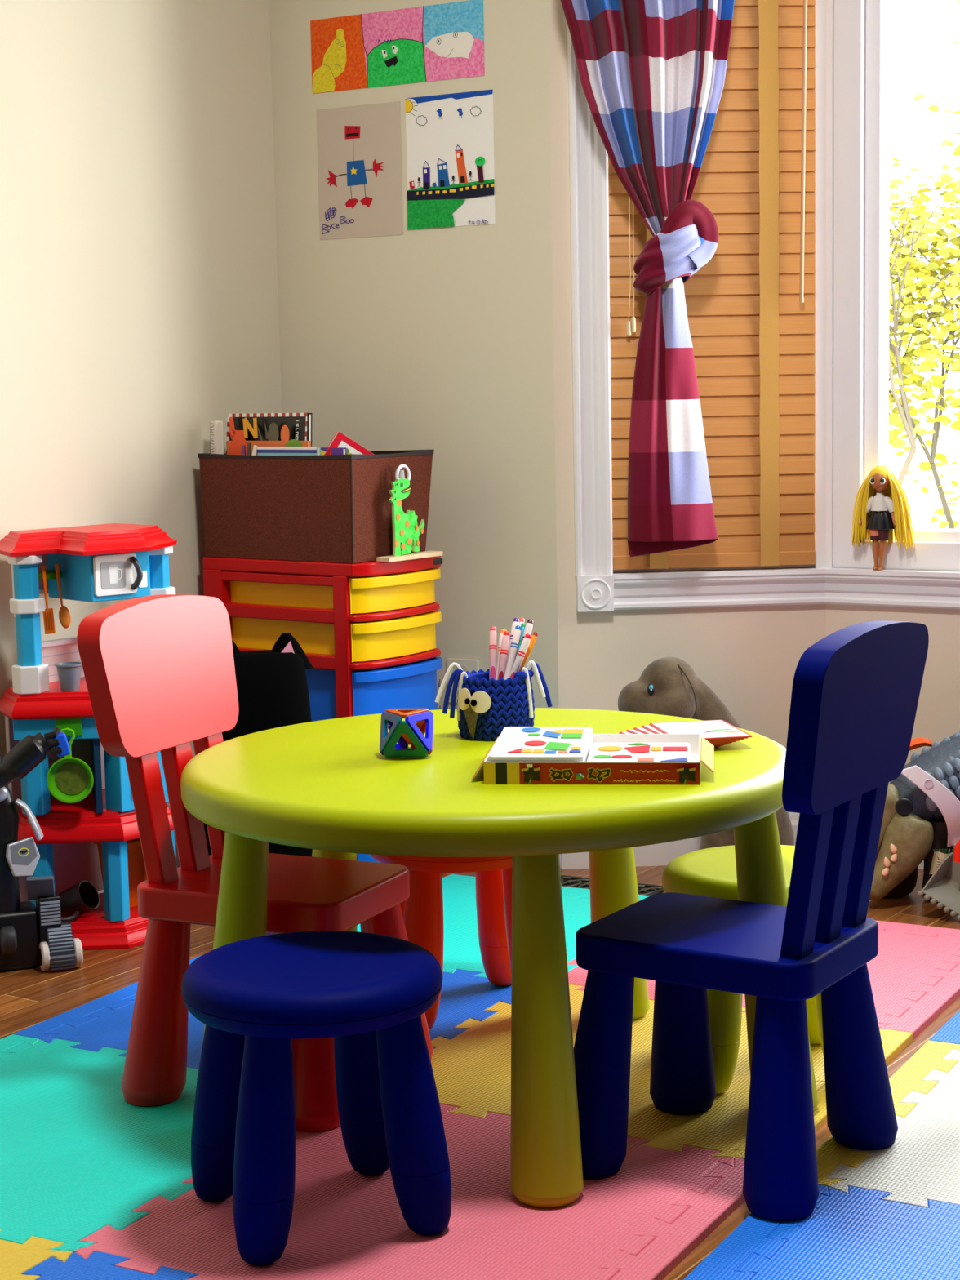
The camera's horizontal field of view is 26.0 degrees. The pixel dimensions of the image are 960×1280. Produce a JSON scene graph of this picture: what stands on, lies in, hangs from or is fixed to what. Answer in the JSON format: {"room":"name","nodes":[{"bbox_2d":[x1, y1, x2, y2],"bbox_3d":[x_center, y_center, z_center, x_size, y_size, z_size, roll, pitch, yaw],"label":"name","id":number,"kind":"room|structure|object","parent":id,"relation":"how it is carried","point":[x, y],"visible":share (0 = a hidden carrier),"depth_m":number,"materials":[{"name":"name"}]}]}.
{"room":"children's room","nodes":[
{"label":"children's room","id":0,"kind":"room"},
{"bbox_2d":[0,0,281,807],"bbox_3d":[-1.721,-0.499,2.457,0.100,2.462,5.100,3,8,30],"label":"wall","id":1,"kind":"structure","parent":0,"point":[139,286],"depth_m":4.10,"materials":[{"name":"beige paint"}]},
{"bbox_2d":[97,831,180,893],"bbox_3d":[-1.648,0.671,2.571,0.016,0.110,4.900,3,8,30],"label":"baseboard","id":2,"kind":"structure","parent":1,"relation":"attached to","point":[177,860],"depth_m":4.29,"materials":[{"name":"white paint"}]},
{"bbox_2d":[269,0,559,709],"bbox_3d":[-0.165,-0.771,4.424,0.778,2.462,0.100,3,8,30],"label":"wall","id":3,"kind":"structure","parent":0,"point":[439,340],"depth_m":4.34,"materials":[{"name":"beige paint"}]},
{"bbox_2d":[315,101,403,239],"bbox_3d":[-0.254,-0.987,4.388,0.211,0.272,0.002,3,8,30],"label":"drawing","id":4,"kind":"object","parent":3,"relation":"attached to","point":[359,149],"visible":1,"depth_m":4.39,"materials":[{"name":"beige paper"}]},
{"bbox_2d":[310,0,484,93],"bbox_3d":[-0.175,-1.226,4.309,0.424,0.152,0.002,3,8,30],"label":"drawing","id":5,"kind":"object","parent":3,"relation":"attached to","point":[445,41],"visible":1,"depth_m":4.30,"materials":[{"name":"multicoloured paper"}]},
{"bbox_2d":[404,89,495,229],"bbox_3d":[-0.062,-0.984,4.274,0.210,0.267,0.003,3,8,30],"label":"drawing","id":6,"kind":"object","parent":3,"relation":"attached to","point":[451,162],"visible":1,"depth_m":4.27,"materials":[{"name":"white paper"}]},
{"bbox_2d":[445,657,478,702],"bbox_3d":[-0.037,0.087,4.402,0.078,0.095,0.006,3,8,30],"label":"wall outlet","id":7,"kind":"object","parent":3,"relation":"attached to","point":[469,665],"visible":0.42,"depth_m":4.39,"materials":[{"name":"beige plastic"}]},
{"bbox_2d":[454,665,468,672],"bbox_3d":[-0.039,0.068,4.397,0.034,0.028,0.001,3,8,30],"label":"socket","id":8,"kind":"object","parent":7,"relation":"attached to","point":[464,668],"depth_m":4.39,"materials":[{"name":"beige plastic"}]},
{"bbox_2d":[0,865,959,1279],"bbox_3d":[0.102,0.820,1.774,4.050,0.060,5.472,3,8,30],"label":"floor","id":9,"kind":"structure","parent":0,"point":[29,997],"depth_m":3.56,"materials":[{"name":"brown wood"}]},
{"bbox_2d":[0,1034,39,1059],"bbox_3d":[-0.843,0.656,2.965,0.066,0.012,0.604,3,8,28],"label":"strip","id":10,"kind":"object","parent":9,"relation":"on","point":[11,1041],"visible":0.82,"depth_m":3.20,"materials":[{"name":"teal plastic"}]},
{"bbox_2d":[0,727,83,971],"bbox_3d":[-0.811,0.363,3.630,0.204,0.430,0.133,-4,7,-20],"label":"robot","id":11,"kind":"object","parent":9,"relation":"on","point":[32,936],"visible":1,"depth_m":3.62,"materials":[{"name":"black plastic"}]},
{"bbox_2d":[40,900,61,925],"bbox_3d":[-0.750,0.476,3.636,0.034,0.041,0.004,-4,7,-20],"label":"grille","id":12,"kind":"object","parent":11,"relation":"attached to","point":[50,910],"depth_m":3.64,"materials":[{"name":"grey plastic"}]},
{"bbox_2d":[0,523,177,950],"bbox_3d":[-0.714,0.173,3.834,0.268,0.754,0.341,5,9,40],"label":"toy kitchen","id":13,"kind":"object","parent":9,"relation":"on","point":[100,562],"visible":0.69,"depth_m":3.75,"materials":[{"name":"red plastic"}]},
{"bbox_2d":[0,676,93,719],"bbox_3d":[-0.718,0.104,3.818,0.263,0.046,0.326,5,9,40],"label":"countertop","id":14,"kind":"structure","parent":13,"relation":"on","point":[53,704],"depth_m":3.71,"materials":[{"name":"red plastic"}]},
{"bbox_2d":[40,565,55,634],"bbox_3d":[-0.779,-0.073,3.759,0.021,0.125,0.015,-1,7,0],"label":"spatula","id":15,"kind":"object","parent":13,"relation":"hanging from","point":[48,616],"visible":0.98,"depth_m":3.76,"materials":[{"name":"orange plastic"}]},
{"bbox_2d":[54,564,71,628],"bbox_3d":[-0.752,-0.079,3.759,0.025,0.117,0.015,-1,7,0],"label":"spoon","id":16,"kind":"object","parent":13,"relation":"hanging from","point":[64,618],"visible":1,"depth_m":3.76,"materials":[{"name":"orange plastic"}]},
{"bbox_2d":[58,605,71,628],"bbox_3d":[-0.750,-0.041,3.761,0.021,0.042,0.010,-1,7,0],"label":"bowl","id":17,"kind":"object","parent":16,"relation":"on","point":[64,618],"depth_m":3.76,"materials":[{"name":"orange plastic"}]},
{"bbox_2d":[54,661,81,691],"bbox_3d":[-0.737,0.067,3.739,0.051,0.049,0.051,-1,7,0],"label":"cup","id":18,"kind":"object","parent":13,"relation":"on","point":[68,673],"visible":0.97,"depth_m":3.72,"materials":[{"name":"grey plastic"}]},
{"bbox_2d":[46,728,93,803],"bbox_3d":[-0.730,0.222,3.711,0.083,0.135,0.018,-1,7,0],"label":"pan","id":19,"kind":"object","parent":13,"relation":"hanging from","point":[69,780],"visible":0.81,"depth_m":3.72,"materials":[{"name":"green plastic"}]},
{"bbox_2d":[46,756,93,803],"bbox_3d":[-0.729,0.248,3.714,0.083,0.083,0.018,-1,7,0],"label":"bowl","id":20,"kind":"object","parent":19,"relation":"on","point":[69,780],"depth_m":3.72,"materials":[{"name":"green plastic"}]},
{"bbox_2d":[57,880,99,922],"bbox_3d":[-0.747,0.480,3.815,0.080,0.075,0.086,1,7,20],"label":"mug","id":21,"kind":"object","parent":13,"relation":"on","point":[82,898],"visible":0.75,"depth_m":3.81,"materials":[{"name":"black plastic"}]},
{"bbox_2d":[17,788,173,844],"bbox_3d":[-0.713,0.327,3.852,0.247,0.052,0.303,5,9,40],"label":"shelf","id":22,"kind":"object","parent":13,"relation":"attached to","point":[86,820],"depth_m":3.76,"materials":[{"name":"red plastic"}]},
{"bbox_2d":[46,551,151,602],"bbox_3d":[-0.683,-0.121,3.794,0.171,0.087,0.140,-5,8,-29],"label":"microwave","id":23,"kind":"object","parent":13,"relation":"in","point":[111,575],"depth_m":3.74,"materials":[{"name":"blue plastic"}]},
{"bbox_2d":[92,838,147,907],"bbox_3d":[-0.660,0.431,3.918,0.096,0.126,0.100,5,9,41],"label":"bin","id":24,"kind":"object","parent":13,"relation":"on","point":[137,874],"visible":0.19,"depth_m":3.88,"materials":[{"name":"orange plastic"}]},
{"bbox_2d":[13,955,201,1039],"bbox_3d":[-0.556,0.586,3.488,0.066,0.012,0.594,3,8,28],"label":"strip","id":25,"kind":"object","parent":9,"relation":"on","point":[75,1017],"visible":0.32,"depth_m":3.35,"materials":[{"name":"blue plastic"}]},
{"bbox_2d":[203,632,313,856],"bbox_3d":[-0.420,0.258,3.974,0.224,0.540,0.152,-2,7,-8],"label":"plush","id":26,"kind":"object","parent":9,"relation":"on","point":[273,691],"visible":0.15,"depth_m":3.91,"materials":[{"name":"black fabric"}]},
{"bbox_2d":[202,555,442,862],"bbox_3d":[-0.306,0.154,4.309,0.438,0.660,0.282,4,9,37],"label":"drawer unit","id":27,"kind":"object","parent":9,"relation":"on","point":[366,630],"visible":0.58,"depth_m":4.15,"materials":[{"name":"red"}]},
{"bbox_2d":[197,442,434,563],"bbox_3d":[-0.333,-0.289,4.251,0.412,0.233,0.259,4,9,37],"label":"fabric bin","id":28,"kind":"object","parent":27,"relation":"on","point":[323,508],"depth_m":4.14,"materials":[{"name":"brown fabric"}]},
{"bbox_2d":[209,420,223,453],"bbox_3d":[-0.539,-0.327,4.291,0.018,0.249,0.030,4,9,37],"label":"pad","id":29,"kind":"object","parent":28,"relation":"in","point":[216,433],"visible":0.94,"depth_m":4.28,"materials":[{"name":"beige paper"}]},
{"bbox_2d":[226,436,311,455],"bbox_3d":[-0.429,-0.294,4.222,0.222,0.235,0.016,4,9,37],"label":"picture book","id":30,"kind":"object","parent":28,"relation":"in","point":[233,446],"visible":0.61,"depth_m":4.23,"materials":[{"name":"orange paper"}]},
{"bbox_2d":[228,436,247,455],"bbox_3d":[-0.492,-0.385,4.256,0.060,0.060,0.002,4,9,37],"label":"picture","id":31,"kind":"object","parent":30,"relation":"attached to","point":[235,445],"depth_m":4.26,"materials":[{"name":"orange paper"}]},
{"bbox_2d":[285,439,302,446],"bbox_3d":[-0.372,-0.389,4.165,0.044,0.024,0.001,4,9,37],"label":"picture","id":32,"kind":"object","parent":30,"relation":"on","point":[293,442],"depth_m":4.17},
{"bbox_2d":[226,413,312,454],"bbox_3d":[-0.432,-0.317,4.239,0.220,0.288,0.036,4,9,37],"label":"picture book","id":33,"kind":"object","parent":28,"relation":"in","point":[248,426],"visible":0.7,"depth_m":4.21,"materials":[{"name":"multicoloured paper"}]},
{"bbox_2d":[257,446,320,455],"bbox_3d":[-0.382,-0.273,4.165,0.160,0.226,0.020,4,9,37],"label":"picture book","id":34,"kind":"object","parent":28,"relation":"in","point":[261,451],"visible":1,"depth_m":4.15,"materials":[{"name":"teal paper"}]},
{"bbox_2d":[257,446,316,453],"bbox_3d":[-0.386,-0.379,4.149,0.160,0.012,0.002,4,9,36],"label":"print","id":35,"kind":"object","parent":34,"relation":"on","point":[260,449],"depth_m":4.15},
{"bbox_2d":[320,447,346,455],"bbox_3d":[-0.290,-0.267,4.110,0.062,0.224,0.018,4,9,37],"label":"picture book","id":36,"kind":"object","parent":28,"relation":"in","point":[334,451],"visible":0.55,"depth_m":4.09,"materials":[{"name":"purple paper"}]},
{"bbox_2d":[324,431,373,454],"bbox_3d":[-0.266,-0.347,4.118,0.130,0.130,0.027,-3,7,-12],"label":"book","id":37,"kind":"object","parent":28,"relation":"in","point":[340,440],"visible":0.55,"depth_m":4.10,"materials":[{"name":"red paper"}]},
{"bbox_2d":[337,440,363,454],"bbox_3d":[-0.270,-0.337,4.105,0.115,0.111,0.001,-3,7,-12],"label":"print","id":38,"kind":"object","parent":37,"relation":"attached to","point":[352,447],"depth_m":4.10,"materials":[{"name":"white paper"}]},
{"bbox_2d":[376,464,442,562],"bbox_3d":[-0.141,-0.255,4.133,0.034,0.188,0.170,4,9,37],"label":"dinosaur","id":39,"kind":"object","parent":27,"relation":"on","point":[406,530],"visible":1,"depth_m":4.11,"materials":[{"name":"green wood"}]},
{"bbox_2d":[0,880,959,1279],"bbox_3d":[-0.189,0.648,2.924,1.169,0.012,2.384,3,8,28],"label":"play mat","id":40,"kind":"object","parent":9,"relation":"on","point":[346,1224],"depth_m":2.66,"materials":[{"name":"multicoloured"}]},
{"bbox_2d":[76,594,433,1131],"bbox_3d":[-0.308,0.289,2.965,0.385,0.695,0.349,2,8,25],"label":"child chair","id":41,"kind":"object","parent":40,"relation":"on","point":[159,670],"visible":0.59,"depth_m":2.92,"materials":[{"name":"red plastic"}]},
{"bbox_2d":[181,930,451,1266],"bbox_3d":[-0.197,0.536,2.495,0.310,0.315,0.310,-2,7,-10],"label":"stool","id":42,"kind":"object","parent":40,"relation":"on","point":[371,993],"visible":1,"depth_m":2.42,"materials":[{"name":"blue plastic"}]},
{"bbox_2d":[369,854,512,1030],"bbox_3d":[-0.031,0.439,3.323,0.295,0.300,0.295,-3,7,-12],"label":"stool","id":43,"kind":"object","parent":40,"relation":"on","point":[422,913],"visible":0.17,"depth_m":3.21,"materials":[{"name":"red plastic"}]},
{"bbox_2d":[180,707,818,1207],"bbox_3d":[0.023,0.397,2.918,0.865,0.480,0.878,-1,7,0],"label":"round table","id":44,"kind":"object","parent":40,"relation":"on","point":[326,787],"visible":0.59,"depth_m":2.59,"materials":[{"name":"yellow plastic"}]},
{"bbox_2d":[379,708,433,757],"bbox_3d":[-0.102,0.129,2.882,0.073,0.062,0.080,-1,7,4],"label":"toy","id":45,"kind":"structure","parent":44,"relation":"on","point":[404,733],"depth_m":2.86,"materials":[{"name":"multicoloured plastic"}]},
{"bbox_2d":[435,660,552,741],"bbox_3d":[0.020,0.085,3.037,0.129,0.113,0.119,4,9,36],"label":"pencil holder","id":46,"kind":"object","parent":44,"relation":"on","point":[485,706],"visible":0.92,"depth_m":3.00,"materials":[{"name":"blue fabric"}]},
{"bbox_2d":[488,626,497,679],"bbox_3d":[0.019,0.057,3.032,0.012,0.148,0.063,-1,7,4],"label":"marker","id":47,"kind":"object","parent":46,"relation":"in","point":[492,635],"visible":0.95,"depth_m":3.04,"materials":[{"name":"pink"}]},
{"bbox_2d":[496,628,506,679],"bbox_3d":[0.026,0.059,3.035,0.012,0.144,0.071,1,7,19],"label":"marker","id":48,"kind":"object","parent":46,"relation":"in","point":[502,630],"visible":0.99,"depth_m":3.04,"materials":[{"name":"white plastic"}]},
{"bbox_2d":[497,631,510,679],"bbox_3d":[0.029,0.060,3.027,0.012,0.142,0.058,2,8,26],"label":"marker","id":49,"kind":"object","parent":46,"relation":"in","point":[505,639],"visible":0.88,"depth_m":3.03,"materials":[{"name":"pink"}]},
{"bbox_2d":[506,617,519,663],"bbox_3d":[0.041,0.051,3.041,0.012,0.159,0.088,2,8,21],"label":"marker","id":50,"kind":"object","parent":46,"relation":"in","point":[516,620],"visible":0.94,"depth_m":3.06,"materials":[{"name":"white plastic"}]},
{"bbox_2d":[504,625,521,679],"bbox_3d":[0.038,0.057,3.034,0.012,0.149,0.079,4,8,33],"label":"marker","id":51,"kind":"object","parent":46,"relation":"in","point":[517,633],"visible":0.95,"depth_m":3.04,"materials":[{"name":"white plastic"}]},
{"bbox_2d":[508,633,531,679],"bbox_3d":[0.043,0.063,3.023,0.075,0.140,0.012,-5,8,-30],"label":"marker","id":52,"kind":"object","parent":46,"relation":"in","point":[521,654],"visible":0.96,"depth_m":3.02,"materials":[{"name":"white plastic"}]},
{"bbox_2d":[513,622,526,663],"bbox_3d":[0.047,0.055,3.041,0.012,0.151,0.090,3,8,28],"label":"marker","id":53,"kind":"object","parent":46,"relation":"in","point":[522,625],"visible":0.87,"depth_m":3.06,"materials":[{"name":"teal plastic"}]},
{"bbox_2d":[520,619,533,644],"bbox_3d":[0.054,0.052,3.040,0.012,0.157,0.089,3,8,33],"label":"marker","id":54,"kind":"object","parent":46,"relation":"in","point":[528,628],"visible":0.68,"depth_m":3.06,"materials":[{"name":"white plastic"}]},
{"bbox_2d":[518,631,537,671],"bbox_3d":[0.049,0.061,3.033,0.093,0.140,0.009,-6,9,-37],"label":"marker","id":55,"kind":"object","parent":46,"relation":"in","point":[534,637],"visible":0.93,"depth_m":3.04,"materials":[{"name":"orange plastic"}]},
{"bbox_2d":[471,726,714,784],"bbox_3d":[0.153,0.151,2.759,0.311,0.042,0.222,0,7,6],"label":"game box","id":56,"kind":"object","parent":44,"relation":"on","point":[520,755],"visible":1,"depth_m":2.68,"materials":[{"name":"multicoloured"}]},
{"bbox_2d":[488,726,592,761],"bbox_3d":[0.083,0.146,2.768,0.122,0.029,0.202,0,7,6],"label":"print","id":57,"kind":"object","parent":56,"relation":"on","point":[514,744],"depth_m":2.74,"materials":[{"name":"white paper"}]},
{"bbox_2d":[483,763,700,784],"bbox_3d":[0.142,0.171,2.654,0.276,0.028,0.006,0,7,6],"label":"print","id":58,"kind":"object","parent":56,"relation":"on","point":[494,773],"depth_m":2.66},
{"bbox_2d":[483,733,701,765],"bbox_3d":[0.154,0.157,2.763,0.276,0.029,0.215,0,7,6],"label":"print","id":59,"kind":"object","parent":56,"relation":"on","point":[508,749],"depth_m":2.73,"materials":[{"name":"white paper"}]},
{"bbox_2d":[586,742,690,761],"bbox_3d":[0.209,0.156,2.727,0.131,0.018,0.144,0,7,6],"label":"print","id":60,"kind":"object","parent":56,"relation":"on","point":[598,752],"depth_m":2.73,"materials":[{"name":"white paper"}]},
{"bbox_3d":[0.249,0.147,2.939,0.110,0.002,0.147,-6,9,-37],"label":"card","id":61,"kind":"object","parent":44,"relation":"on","visible":0},
{"bbox_3d":[0.256,0.144,2.941,0.110,0.002,0.147,-6,8,-33],"label":"card","id":62,"kind":"object","parent":61,"relation":"on","visible":0},
{"bbox_3d":[0.263,0.142,2.943,0.110,0.002,0.147,-5,8,-30],"label":"card","id":63,"kind":"object","parent":62,"relation":"on","visible":0},
{"bbox_3d":[0.271,0.139,2.944,0.110,0.002,0.147,-5,8,-27],"label":"card","id":64,"kind":"object","parent":63,"relation":"on","visible":0},
{"bbox_2d":[619,731,736,744],"bbox_3d":[0.278,0.137,2.945,0.110,0.002,0.147,-4,8,-23],"label":"card","id":65,"kind":"object","parent":64,"relation":"on","point":[621,732],"visible":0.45,"depth_m":2.90,"materials":[{"name":"red"}]},
{"bbox_2d":[626,728,740,743],"bbox_3d":[0.286,0.135,2.946,0.110,0.002,0.147,-4,7,-20],"label":"card","id":66,"kind":"object","parent":65,"relation":"on","point":[632,731],"visible":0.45,"depth_m":2.97,"materials":[{"name":"red"}]},
{"bbox_2d":[633,727,744,742],"bbox_3d":[0.294,0.132,2.947,0.110,0.002,0.147,-3,7,-17],"label":"card","id":67,"kind":"object","parent":66,"relation":"on","point":[642,730],"visible":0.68,"depth_m":2.96,"materials":[{"name":"red"}]},
{"bbox_2d":[641,724,747,741],"bbox_3d":[0.302,0.130,2.948,0.110,0.002,0.147,-3,7,-13],"label":"card","id":68,"kind":"object","parent":67,"relation":"on","point":[649,727],"visible":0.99,"depth_m":2.95,"materials":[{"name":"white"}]},
{"bbox_2d":[648,720,751,739],"bbox_3d":[0.311,0.127,2.948,0.110,0.002,0.147,-2,7,-10],"label":"card","id":69,"kind":"object","parent":68,"relation":"on","point":[709,729],"visible":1,"depth_m":2.95,"materials":[{"name":"white paper"}]},
{"bbox_2d":[706,728,741,733],"bbox_3d":[0.339,0.128,2.929,0.052,0.001,0.030,-2,7,-10],"label":"picture","id":70,"kind":"object","parent":69,"relation":"on","point":[708,731],"depth_m":2.93,"materials":[{"name":"white paper"}]},
{"bbox_2d":[662,844,823,1094],"bbox_3d":[0.411,0.469,3.006,0.295,0.300,0.295,0,7,8],"label":"stool","id":71,"kind":"object","parent":40,"relation":"on","point":[711,872],"visible":0.25,"depth_m":2.90,"materials":[{"name":"yellow plastic"}]},
{"bbox_2d":[573,620,928,1221],"bbox_3d":[0.327,0.318,2.631,0.385,0.695,0.349,3,8,32],"label":"child chair","id":72,"kind":"object","parent":40,"relation":"on","point":[855,691],"visible":0.96,"depth_m":2.56,"materials":[{"name":"blue plastic"}]},
{"bbox_2d":[442,874,650,901],"bbox_3d":[0.152,0.497,4.096,0.514,0.012,0.066,3,8,28],"label":"strip","id":73,"kind":"object","parent":9,"relation":"on","point":[472,880],"visible":0.24,"depth_m":4.11,"materials":[{"name":"teal plastic"}]},
{"bbox_2d":[560,875,663,895],"bbox_3d":[0.202,0.490,4.170,0.340,0.006,0.110,3,8,28],"label":"floor vent","id":74,"kind":"object","parent":9,"relation":"in","point":[566,881],"visible":0.3,"depth_m":4.16,"materials":[{"name":"black metal"}]},
{"bbox_2d":[599,1157,745,1279],"bbox_3d":[0.200,0.705,2.399,0.066,0.012,0.605,3,8,28],"label":"strip","id":75,"kind":"object","parent":9,"relation":"on","point":[674,1242],"visible":0.9,"depth_m":2.45,"materials":[{"name":"pink plastic"}]},
{"bbox_2d":[617,657,794,849],"bbox_3d":[0.455,0.259,4.200,0.357,0.459,0.165,-1,7,0],"label":"stuffed animal","id":76,"kind":"object","parent":9,"relation":"on","point":[667,686],"visible":0.31,"depth_m":4.13,"materials":[{"name":"grey fabric"}]},
{"bbox_2d":[683,1184,828,1279],"bbox_3d":[0.265,0.714,2.316,0.066,0.012,0.609,3,8,28],"label":"strip","id":77,"kind":"object","parent":9,"relation":"on","point":[751,1236],"visible":0.67,"depth_m":2.39,"materials":[{"name":"blue plastic"}]},
{"bbox_2d":[732,1028,912,1159],"bbox_3d":[0.487,0.635,2.922,0.066,0.012,0.595,3,8,28],"label":"strip","id":78,"kind":"object","parent":9,"relation":"on","point":[894,1042],"visible":0.16,"depth_m":3.06,"materials":[{"name":"yellow plastic"}]},
{"bbox_2d":[734,1048,959,1279],"bbox_3d":[0.693,0.692,2.428,0.624,0.012,1.244,3,8,28],"label":"play mat","id":79,"kind":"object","parent":9,"relation":"on","point":[857,1234],"depth_m":2.48,"materials":[{"name":"blue"}]},
{"bbox_2d":[816,1040,959,1190],"bbox_3d":[0.556,0.643,2.847,0.066,0.012,0.609,3,8,28],"label":"strip","id":80,"kind":"object","parent":9,"relation":"on","point":[908,1077],"visible":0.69,"depth_m":2.92,"materials":[{"name":"yellow plastic"}]},
{"bbox_2d":[869,732,959,901],"bbox_3d":[0.907,0.321,3.975,0.375,0.358,0.212,-1,7,0],"label":"dinosaur","id":81,"kind":"object","parent":9,"relation":"on","point":[922,812],"visible":0.84,"depth_m":3.93,"materials":[{"name":"grey plastic"}]},
{"bbox_2d":[894,798,913,816],"bbox_3d":[0.798,0.315,3.921,0.034,0.034,0.013,-1,7,0],"label":"socket","id":82,"kind":"object","parent":81,"relation":"attached to","point":[903,806],"depth_m":3.92,"materials":[{"name":"black plastic"}]},
{"bbox_2d":[908,737,933,751],"bbox_3d":[0.819,0.236,4.013,0.118,0.124,0.024,-1,7,0],"label":"hook","id":83,"kind":"object","parent":81,"relation":"attached to","point":[918,742],"visible":0.2,"depth_m":4.01,"materials":[{"name":"orange plastic"}]},
{"bbox_2d":[928,851,949,875],"bbox_3d":[0.870,0.423,3.926,0.046,0.050,0.015,-2,7,-7],"label":"paper tag","id":84,"kind":"object","parent":81,"relation":"attached to","point":[936,862],"visible":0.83,"depth_m":3.92,"materials":[{"name":"beige paper"}]},
{"bbox_2d":[933,848,954,859],"bbox_3d":[0.879,0.413,3.928,0.050,0.040,0.012,-1,7,0],"label":"plant","id":85,"kind":"object","parent":81,"relation":"attached to","point":[942,851],"visible":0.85,"depth_m":3.93,"materials":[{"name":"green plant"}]},
{"bbox_2d":[875,920,959,937],"bbox_3d":[0.633,0.520,3.835,0.579,0.012,0.066,3,8,28],"label":"strip","id":86,"kind":"object","parent":9,"relation":"on","point":[927,931],"visible":0.23,"depth_m":3.75,"materials":[{"name":"pink plastic"}]},
{"bbox_2d":[877,955,959,1039],"bbox_3d":[0.763,0.568,3.424,0.066,0.012,0.560,3,8,28],"label":"strip","id":87,"kind":"object","parent":9,"relation":"on","point":[921,1013],"visible":0.9,"depth_m":3.31,"materials":[{"name":"pink plastic"}]},
{"bbox_2d":[916,839,959,921],"bbox_3d":[0.890,0.437,3.863,0.149,0.166,0.117,1,7,18],"label":"toy bulldozer","id":88,"kind":"object","parent":9,"relation":"on","point":[944,890],"visible":1,"depth_m":3.87,"materials":[{"name":"grey plastic"}]},
{"bbox_2d":[928,1009,959,1044],"bbox_3d":[0.848,0.572,3.378,0.066,0.012,0.609,3,8,28],"label":"strip","id":89,"kind":"object","parent":9,"relation":"on","point":[949,1033],"visible":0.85,"depth_m":3.16,"materials":[{"name":"blue plastic"}]},
{"bbox_2d":[548,0,826,748],"bbox_3d":[0.420,-0.762,4.257,0.559,2.462,0.100,-2,7,-5],"label":"wall","id":90,"kind":"structure","parent":0,"point":[748,657],"depth_m":4.29,"materials":[{"name":"beige paint"}]},
{"bbox_2d":[567,25,613,576],"bbox_3d":[0.217,-0.927,4.161,0.077,1.603,0.023,-1,7,0],"label":"trim","id":91,"kind":"structure","parent":90,"relation":"attached to","point":[588,154],"depth_m":4.19,"materials":[{"name":"white paint"}]},
{"bbox_2d":[576,575,613,612],"bbox_3d":[0.235,-0.096,4.256,0.074,0.073,0.030,-2,7,-5],"label":"trim","id":92,"kind":"structure","parent":90,"relation":"attached to","point":[593,593],"depth_m":4.25,"materials":[{"name":"white paint"}]},
{"bbox_2d":[560,811,799,869],"bbox_3d":[0.448,0.412,4.343,0.559,0.110,0.016,-2,7,-5],"label":"baseboard","id":93,"kind":"structure","parent":90,"relation":"attached to","point":[660,854],"depth_m":4.33,"materials":[{"name":"white paint"}]},
{"bbox_2d":[608,185,813,573],"bbox_3d":[0.471,-0.943,4.247,0.444,1.603,0.090,-2,7,-5],"label":"window","id":94,"kind":"structure","parent":90,"relation":"in","point":[786,566],"depth_m":4.30,"materials":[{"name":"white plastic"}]},
{"bbox_3d":[0.360,-1.729,4.037,0.544,0.049,0.131,-1,7,0],"label":"curtain rod","id":95,"kind":"object","parent":90,"relation":"attached to","visible":0},
{"bbox_2d":[560,0,734,556],"bbox_3d":[0.330,-0.932,4.094,0.400,1.542,0.110,-1,7,3],"label":"curtain","id":96,"kind":"object","parent":95,"relation":"hanging from","point":[652,73],"visible":1,"depth_m":4.09,"materials":[{"name":"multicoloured fabric"}]},
{"bbox_2d":[560,0,734,236],"bbox_3d":[0.324,-1.241,4.052,0.406,0.917,0.075,-2,7,-4],"label":"drape","id":97,"kind":"object","parent":96,"relation":"attached to","point":[652,73],"depth_m":4.07,"materials":[{"name":"multicoloured fabric"}]},
{"bbox_2d":[825,567,959,783],"bbox_3d":[1.289,-0.741,3.945,1.300,2.462,0.100,3,8,30],"label":"wall","id":98,"kind":"structure","parent":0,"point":[937,717],"depth_m":4.21,"materials":[{"name":"beige paint"}]},
{"bbox_2d":[613,0,959,609],"bbox_3d":[1.096,-0.881,3.939,1.775,1.674,0.502,3,8,30],"label":"window","id":99,"kind":"structure","parent":98,"relation":"attached to","point":[861,28],"depth_m":4.22,"materials":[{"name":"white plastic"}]},
{"bbox_2d":[608,0,815,569],"bbox_3d":[0.466,-0.938,4.175,0.421,1.590,0.043,-2,7,-5],"label":"blind","id":100,"kind":"object","parent":99,"relation":"attached to","point":[750,308],"visible":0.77,"depth_m":4.21,"materials":[{"name":"brown wood"}]},
{"bbox_2d":[851,465,913,570],"bbox_3d":[0.817,-0.247,4.212,0.132,0.212,0.050,3,8,30],"label":"doll","id":101,"kind":"object","parent":99,"relation":"on","point":[881,507],"visible":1,"depth_m":4.20,"materials":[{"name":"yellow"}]},
{"bbox_2d":[918,845,954,869],"bbox_3d":[1.282,0.433,4.039,1.300,0.110,0.016,3,8,30],"label":"baseboard","id":102,"kind":"structure","parent":98,"relation":"attached to","point":[921,866],"depth_m":4.26,"materials":[{"name":"white paint"}]},
{"label":"outside","id":103,"kind":"structure","parent":0,"visible":0},
{"bbox_3d":[9.017,0.775,25.808,42.000,0.200,39.000,-1,7,0],"label":"ground","id":104,"kind":"structure","parent":103,"visible":0},
{"bbox_2d":[888,93,959,528],"bbox_3d":[3.611,-0.182,11.188,4.649,5.486,3.525,-1,7,-3],"label":"blossom tree","id":105,"kind":"object","parent":104,"relation":"on","point":[926,349],"visible":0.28,"depth_m":10.91,"materials":[{"name":"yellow plant"}]},
{"bbox_2d":[888,0,959,493],"bbox_3d":[3.282,-0.478,10.677,4.326,6.210,3.585,4,8,34],"label":"blossom tree","id":106,"kind":"object","parent":104,"relation":"on","point":[895,350],"visible":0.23,"depth_m":10.35,"materials":[{"name":"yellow plant"}]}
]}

